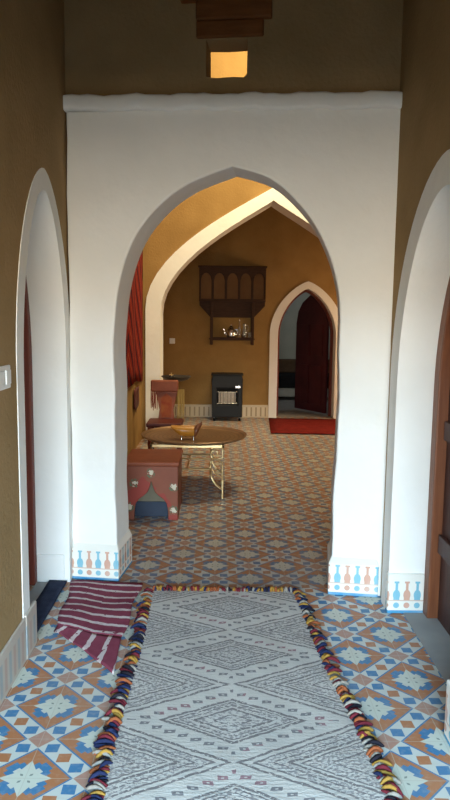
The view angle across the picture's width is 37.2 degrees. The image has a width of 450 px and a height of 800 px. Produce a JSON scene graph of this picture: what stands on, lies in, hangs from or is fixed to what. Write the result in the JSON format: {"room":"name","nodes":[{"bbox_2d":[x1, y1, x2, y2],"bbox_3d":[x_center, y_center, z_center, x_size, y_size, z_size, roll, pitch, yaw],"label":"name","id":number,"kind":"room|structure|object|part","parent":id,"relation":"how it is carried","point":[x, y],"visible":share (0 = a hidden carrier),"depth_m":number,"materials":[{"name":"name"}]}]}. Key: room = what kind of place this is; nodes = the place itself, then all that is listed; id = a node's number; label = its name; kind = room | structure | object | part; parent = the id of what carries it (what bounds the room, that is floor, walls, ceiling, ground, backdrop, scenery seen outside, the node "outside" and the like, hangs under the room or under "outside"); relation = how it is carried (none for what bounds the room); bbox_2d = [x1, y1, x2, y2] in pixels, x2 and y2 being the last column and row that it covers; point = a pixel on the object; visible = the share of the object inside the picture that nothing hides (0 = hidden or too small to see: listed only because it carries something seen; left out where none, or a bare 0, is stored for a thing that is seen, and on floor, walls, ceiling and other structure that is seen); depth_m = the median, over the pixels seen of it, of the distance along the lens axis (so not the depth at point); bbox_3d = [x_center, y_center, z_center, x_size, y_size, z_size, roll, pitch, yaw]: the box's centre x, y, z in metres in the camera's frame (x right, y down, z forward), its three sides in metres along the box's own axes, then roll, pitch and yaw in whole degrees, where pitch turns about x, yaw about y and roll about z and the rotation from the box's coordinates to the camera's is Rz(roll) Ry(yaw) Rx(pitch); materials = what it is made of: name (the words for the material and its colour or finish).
{"room":"traditional dwelling","nodes":[
{"label":"traditional dwelling","id":0,"kind":"room"},
{"bbox_2d":[0,0,69,651],"bbox_3d":[-0.976,-0.478,1.396,0.300,3.500,4.700,1,7,0],"label":"wall","id":1,"kind":"structure","parent":0,"point":[33,122],"depth_m":2.69,"materials":[{"name":"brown paint"}]},
{"bbox_2d":[0,365,10,390],"bbox_3d":[-0.830,-0.082,2.508,0.017,0.090,0.170,1,7,0],"label":"light switch","id":2,"kind":"object","parent":1,"relation":"attached to","point":[5,371],"visible":1,"depth_m":2.52,"materials":[{"name":"white plastic"}]},
{"bbox_2d":[0,617,26,705],"bbox_3d":[-0.837,1.224,1.108,0.011,0.195,3.615,1,7,0],"label":"baseboard","id":3,"kind":"structure","parent":1,"relation":"attached to","point":[13,656],"depth_m":2.65,"materials":[{"name":"tile"}]},
{"bbox_2d":[24,279,36,584],"bbox_3d":[-1.068,0.043,3.192,0.095,2.030,0.766,1,7,0],"label":"door","id":4,"kind":"structure","parent":1,"relation":"in","point":[28,379],"depth_m":3.56,"materials":[{"name":"red wood"}]},
{"bbox_2d":[24,601,36,659],"bbox_3d":[-0.849,1.001,2.917,0.018,0.200,0.160,1,7,0],"label":"baseboard","id":5,"kind":"structure","parent":1,"relation":"attached to","point":[31,614],"depth_m":2.91,"materials":[{"name":"tile"}]},
{"bbox_2d":[29,582,47,603],"bbox_3d":[-1.000,1.049,3.315,0.065,0.006,0.740,1,7,0],"label":"trim","id":6,"kind":"structure","parent":1,"relation":"attached to","point":[38,587],"depth_m":3.56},
{"bbox_2d":[16,168,72,617],"bbox_3d":[-0.993,-0.006,3.194,0.304,2.130,0.970,1,7,0],"label":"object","id":7,"kind":"structure","parent":1,"relation":"attached to","point":[41,255],"depth_m":3.52,"materials":[{"name":"white paint"}]},
{"bbox_2d":[37,554,64,581],"bbox_3d":[-0.962,0.926,3.693,0.155,0.160,0.030,1,7,0],"label":"baseboard","id":8,"kind":"structure","parent":1,"relation":"attached to","point":[49,566],"depth_m":3.68,"materials":[{"name":"white paint"}]},
{"bbox_2d":[127,382,141,455],"bbox_3d":[-1.098,-2.090,6.770,0.265,5.400,6.240,1,7,0],"label":"wall","id":9,"kind":"structure","parent":0,"point":[134,419],"depth_m":7.27,"materials":[{"name":"paint"}]},
{"bbox_2d":[126,251,142,411],"bbox_3d":[-0.953,-1.222,6.232,0.030,2.950,3.280,1,7,0],"label":"carpet","id":10,"kind":"object","parent":9,"relation":"attached to","point":[134,330],"visible":0.2,"depth_m":7.27,"materials":[{"name":"red fabric"}]},
{"bbox_2d":[142,51,270,438],"bbox_3d":[1.194,-2.212,7.999,4.335,5.400,0.400,1,7,0],"label":"wall","id":11,"kind":"structure","parent":0,"point":[203,208],"depth_m":7.79,"materials":[{"name":"paint"}]},
{"bbox_2d":[145,188,316,429],"bbox_3d":[0.547,-1.014,8.131,2.980,2.975,0.420,1,7,0],"label":"trim","id":12,"kind":"structure","parent":11,"relation":"attached to","point":[160,286],"depth_m":7.88,"materials":[{"name":"white paint"}]},
{"bbox_2d":[0,397,449,799],"bbox_3d":[0.943,0.784,6.197,5.200,0.120,14.300,1,7,0],"label":"floor","id":13,"kind":"structure","parent":0,"point":[51,715],"depth_m":3.27,"materials":[{"name":"tile"}]},
{"bbox_2d":[36,580,66,632],"bbox_3d":[-0.914,1.033,3.354,0.098,0.012,0.650,1,7,0],"label":"doormat","id":14,"kind":"object","parent":13,"relation":"on","point":[52,590],"visible":0.71,"depth_m":3.44,"materials":[{"name":"blue fabric"}]},
{"bbox_2d":[54,580,142,674],"bbox_3d":[-0.641,1.052,3.207,0.394,0.028,0.951,1,7,0],"label":"kilim","id":15,"kind":"object","parent":13,"relation":"on","point":[94,616],"visible":1,"depth_m":3.22,"materials":[{"name":"fabric"}]},
{"bbox_2d":[127,449,182,519],"bbox_3d":[-0.534,0.628,5.070,0.405,0.428,0.500,1,7,0],"label":"stool","id":16,"kind":"object","parent":13,"relation":"on","point":[154,476],"visible":0.93,"depth_m":4.84,"materials":[{"name":"red paint"}]},
{"bbox_3d":[-0.533,0.618,4.915,0.335,0.255,0.015,1,7,0],"label":"panel","id":17,"kind":"part","parent":16,"relation":"part of","materials":[{"name":"grey wood"}]},
{"bbox_2d":[146,380,183,448],"bbox_3d":[-0.624,0.202,7.048,0.378,0.795,0.392,1,7,0],"label":"chair","id":18,"kind":"object","parent":13,"relation":"on","point":[166,391],"visible":0.73,"depth_m":7.15,"materials":[{"name":"red leather"}]},
{"bbox_3d":[-0.628,0.241,7.037,0.370,0.050,0.360,1,7,0],"label":"seat","id":19,"kind":"part","parent":18,"relation":"part of","materials":[{"name":"red fabric"}]},
{"bbox_3d":[-0.627,0.004,7.177,0.250,0.395,0.064,1,7,0],"label":"backrest","id":20,"kind":"part","parent":18,"relation":"part of","materials":[{"name":"orange leather"}]},
{"bbox_2d":[161,375,190,380],"bbox_3d":[-0.562,0.122,7.688,0.344,0.800,0.344,1,7,0],"label":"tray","id":21,"kind":"object","parent":13,"relation":"on","point":[176,377],"visible":0.53,"depth_m":7.54,"materials":[{"name":"metal"}]},
{"bbox_2d":[141,425,246,497],"bbox_3d":[-0.266,0.523,5.754,0.904,0.478,0.904,1,7,0],"label":"tray table","id":22,"kind":"object","parent":13,"relation":"on","point":[211,437],"visible":0.63,"depth_m":5.62,"materials":[{"name":"wood"}]},
{"bbox_2d":[171,421,201,439],"bbox_3d":[-0.320,0.249,5.589,0.254,0.154,0.102,1,7,0],"label":"bowl","id":23,"kind":"object","parent":22,"relation":"on","point":[192,431],"visible":1,"depth_m":5.56,"materials":[{"name":"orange wood"}]},
{"bbox_3d":[-0.309,0.337,5.701,0.602,0.026,0.602,1,7,0],"label":"frame","id":24,"kind":"part","parent":22,"relation":"part of","materials":[{"name":"gold metal"}]},
{"bbox_2d":[141,425,246,445],"bbox_3d":[-0.263,0.302,5.727,0.904,0.034,0.904,1,7,0],"label":"tray","id":25,"kind":"object","parent":22,"relation":"on","point":[207,435],"depth_m":5.70,"materials":[{"name":"metal"}]},
{"bbox_3d":[-0.073,0.518,6.016,0.120,0.428,0.020,1,7,0],"label":"leg","id":26,"kind":"part","parent":22,"relation":"part of","materials":[{"name":"gold metal"}]},
{"bbox_3d":[-0.070,0.589,5.441,0.120,0.428,0.020,1,7,0],"label":"leg","id":27,"kind":"part","parent":22,"relation":"part of","materials":[{"name":"gold metal"}]},
{"bbox_2d":[211,372,242,420],"bbox_3d":[0.029,-0.049,9.681,0.456,0.672,0.359,1,7,0],"label":"heater","id":28,"kind":"object","parent":13,"relation":"on","point":[227,388],"visible":1,"depth_m":9.53,"materials":[{"name":"black metal"}]},
{"bbox_3d":[0.033,-0.375,9.645,0.456,0.017,0.351,1,7,0],"label":"lid","id":29,"kind":"part","parent":28,"relation":"part of","materials":[{"name":"black metal"}]},
{"bbox_2d":[81,585,402,799],"bbox_3d":[0.101,1.188,2.146,1.107,0.036,2.985,1,7,0],"label":"rug","id":30,"kind":"object","parent":13,"relation":"on","point":[227,694],"visible":1,"depth_m":2.48,"materials":[{"name":"white fabric"}]},
{"bbox_2d":[269,418,335,433],"bbox_3d":[1.237,0.354,9.149,1.250,0.012,1.270,1,7,3],"label":"floor mat","id":31,"kind":"object","parent":13,"relation":"on","point":[277,425],"visible":0.66,"depth_m":9.11,"materials":[{"name":"red fabric"}]},
{"bbox_2d":[278,359,328,396],"bbox_3d":[1.356,-0.391,12.504,1.440,0.700,0.840,1,7,0],"label":"bench","id":32,"kind":"object","parent":13,"relation":"on","point":[286,382],"visible":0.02,"depth_m":12.13,"materials":[{"name":"fabric"}]},
{"bbox_2d":[278,372,328,387],"bbox_3d":[1.356,-0.375,12.495,1.440,0.230,0.820,1,7,0],"label":"cushion","id":33,"kind":"object","parent":32,"relation":"on","point":[286,379],"depth_m":12.09,"materials":[{"name":"black fabric"}]},
{"bbox_3d":[1.357,-0.653,12.794,1.440,0.250,0.200,1,7,0],"label":"backrest","id":34,"kind":"part","parent":32,"relation":"part of","materials":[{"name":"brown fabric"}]},
{"bbox_2d":[403,613,449,683],"bbox_3d":[1.016,1.138,2.780,0.240,0.006,1.150,1,7,0],"label":"threshold","id":35,"kind":"object","parent":13,"relation":"on","point":[434,638],"depth_m":3.08,"materials":[{"name":"grey stone"}]},
{"bbox_2d":[64,0,402,595],"bbox_3d":[0.035,-0.730,3.578,1.750,3.501,0.262,2,7,7],"label":"wall","id":36,"kind":"structure","parent":0,"point":[127,171],"depth_m":3.42,"materials":[{"name":"white paint"}]},
{"bbox_2d":[72,530,131,580],"bbox_3d":[-0.703,0.882,3.859,0.267,0.213,0.294,2,7,7],"label":"baseboard","id":37,"kind":"structure","parent":36,"relation":"attached to","point":[103,562],"depth_m":3.72,"materials":[{"name":"tile"}]},
{"bbox_2d":[180,0,272,38],"bbox_3d":[0.023,-1.954,3.320,0.494,0.290,0.081,2,7,7],"label":"trim","id":38,"kind":"structure","parent":36,"relation":"attached to","point":[215,18],"depth_m":3.31,"materials":[{"name":"brown wood"}]},
{"bbox_2d":[63,90,402,112],"bbox_3d":[0.036,-1.502,3.438,1.722,0.121,0.233,2,7,7],"label":"trim","id":39,"kind":"structure","parent":36,"relation":"attached to","point":[372,98],"depth_m":3.33,"materials":[{"name":"white paint"}]},
{"bbox_2d":[326,541,378,596],"bbox_3d":[0.698,0.919,3.686,0.262,0.213,0.294,2,7,7],"label":"baseboard","id":40,"kind":"structure","parent":36,"relation":"attached to","point":[345,576],"depth_m":3.54,"materials":[{"name":"tile"}]},
{"bbox_2d":[163,207,337,404],"bbox_3d":[1.170,-1.437,9.907,4.335,3.400,0.300,1,7,0],"label":"wall","id":41,"kind":"structure","parent":0,"point":[292,255],"depth_m":9.76,"materials":[{"name":"paint"}]},
{"bbox_2d":[170,338,174,343],"bbox_3d":[-0.773,-0.864,9.804,0.080,0.080,0.018,1,7,0],"label":"wall switch","id":42,"kind":"object","parent":41,"relation":"attached to","point":[172,340],"visible":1,"depth_m":9.80,"materials":[{"name":"white plastic"}]},
{"bbox_2d":[174,404,267,417],"bbox_3d":[-0.187,0.161,9.932,1.655,0.190,0.018,1,7,0],"label":"baseboard","id":43,"kind":"structure","parent":41,"relation":"attached to","point":[190,410],"depth_m":9.92,"materials":[{"name":"tile"}]},
{"bbox_2d":[198,265,266,344],"bbox_3d":[0.104,-1.358,9.649,0.980,1.120,0.214,1,7,0],"label":"wall shelf","id":44,"kind":"object","parent":41,"relation":"attached to","point":[224,291],"visible":1,"depth_m":9.60,"materials":[{"name":"brown wood"}]},
{"bbox_3d":[-0.194,-1.100,9.591,0.040,0.614,0.040,1,7,0],"label":"post","id":45,"kind":"part","parent":44,"relation":"part of","materials":[{"name":"brown wood"}]},
{"bbox_2d":[223,323,237,336],"bbox_3d":[0.077,-1.003,9.690,0.161,0.214,0.157,7,10,43],"label":"teapot","id":46,"kind":"object","parent":44,"relation":"on","point":[231,332],"visible":0.94,"depth_m":9.65,"materials":[{"name":"metal"}]},
{"bbox_3d":[0.098,-0.887,9.691,0.660,0.045,0.163,1,7,0],"label":"shelf","id":47,"kind":"part","parent":44,"relation":"part of","materials":[{"name":"brown wood"}]},
{"bbox_2d":[237,319,240,336],"bbox_3d":[0.210,-1.037,9.687,0.056,0.285,0.055,1,7,0],"label":"bottle","id":48,"kind":"object","parent":44,"relation":"on","point":[239,327],"visible":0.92,"depth_m":9.67,"materials":[{"name":"clear glass"}]},
{"bbox_2d":[242,324,248,336],"bbox_3d":[0.286,-1.000,9.702,0.088,0.210,0.072,-4,8,-34],"label":"glass jug","id":49,"kind":"object","parent":44,"relation":"on","point":[244,333],"visible":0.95,"depth_m":9.67,"materials":[{"name":"white"}]},
{"bbox_3d":[0.396,-1.093,9.596,0.040,0.614,0.040,1,7,0],"label":"post","id":50,"kind":"part","parent":44,"relation":"part of","materials":[{"name":"brown wood"}]},
{"bbox_2d":[268,281,337,418],"bbox_3d":[1.198,-0.744,9.984,1.090,2.005,0.315,1,7,0],"label":"trim","id":51,"kind":"structure","parent":41,"relation":"attached to","point":[331,307],"depth_m":9.82,"materials":[{"name":"white paint"}]},
{"bbox_2d":[276,290,332,415],"bbox_3d":[1.194,-0.743,10.418,0.846,1.898,0.746,1,7,0],"label":"door","id":52,"kind":"structure","parent":41,"relation":"in","point":[314,321],"depth_m":10.36,"materials":[{"name":"red wood"}]},
{"bbox_2d":[279,292,329,358],"bbox_3d":[1.615,-1.608,13.012,3.000,3.000,0.200,1,7,0],"label":"wall","id":53,"kind":"structure","parent":0,"point":[287,337],"depth_m":12.94,"materials":[{"name":"grey paint"}]},
{"bbox_2d":[380,0,449,596],"bbox_3d":[1.010,-0.445,1.323,0.300,3.500,4.520,1,7,0],"label":"wall","id":54,"kind":"structure","parent":0,"point":[424,136],"depth_m":2.96,"materials":[{"name":"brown paint"}]},
{"bbox_2d":[385,571,424,612],"bbox_3d":[0.902,0.966,3.360,0.182,0.205,0.045,1,7,0],"label":"baseboard","id":55,"kind":"structure","parent":54,"relation":"attached to","point":[404,591],"depth_m":3.34,"materials":[{"name":"tile"}]},
{"bbox_2d":[381,149,449,607],"bbox_3d":[0.987,0.096,2.668,0.312,2.100,1.410,1,7,0],"label":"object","id":56,"kind":"structure","parent":54,"relation":"attached to","point":[425,275],"depth_m":3.23,"materials":[{"name":"white paint"}]},
{"bbox_2d":[423,277,449,634],"bbox_3d":[1.070,0.164,2.676,0.125,1.965,1.146,1,7,0],"label":"door","id":57,"kind":"structure","parent":54,"relation":"in","point":[436,601],"depth_m":3.19,"materials":[{"name":"brown wood"}]},
{"bbox_2d":[444,680,449,745],"bbox_3d":[0.814,1.266,0.840,0.062,0.215,3.050,1,7,0],"label":"baseboard","id":58,"kind":"structure","parent":54,"relation":"attached to","point":[447,707],"depth_m":2.32,"materials":[{"name":"tile"}]}
]}

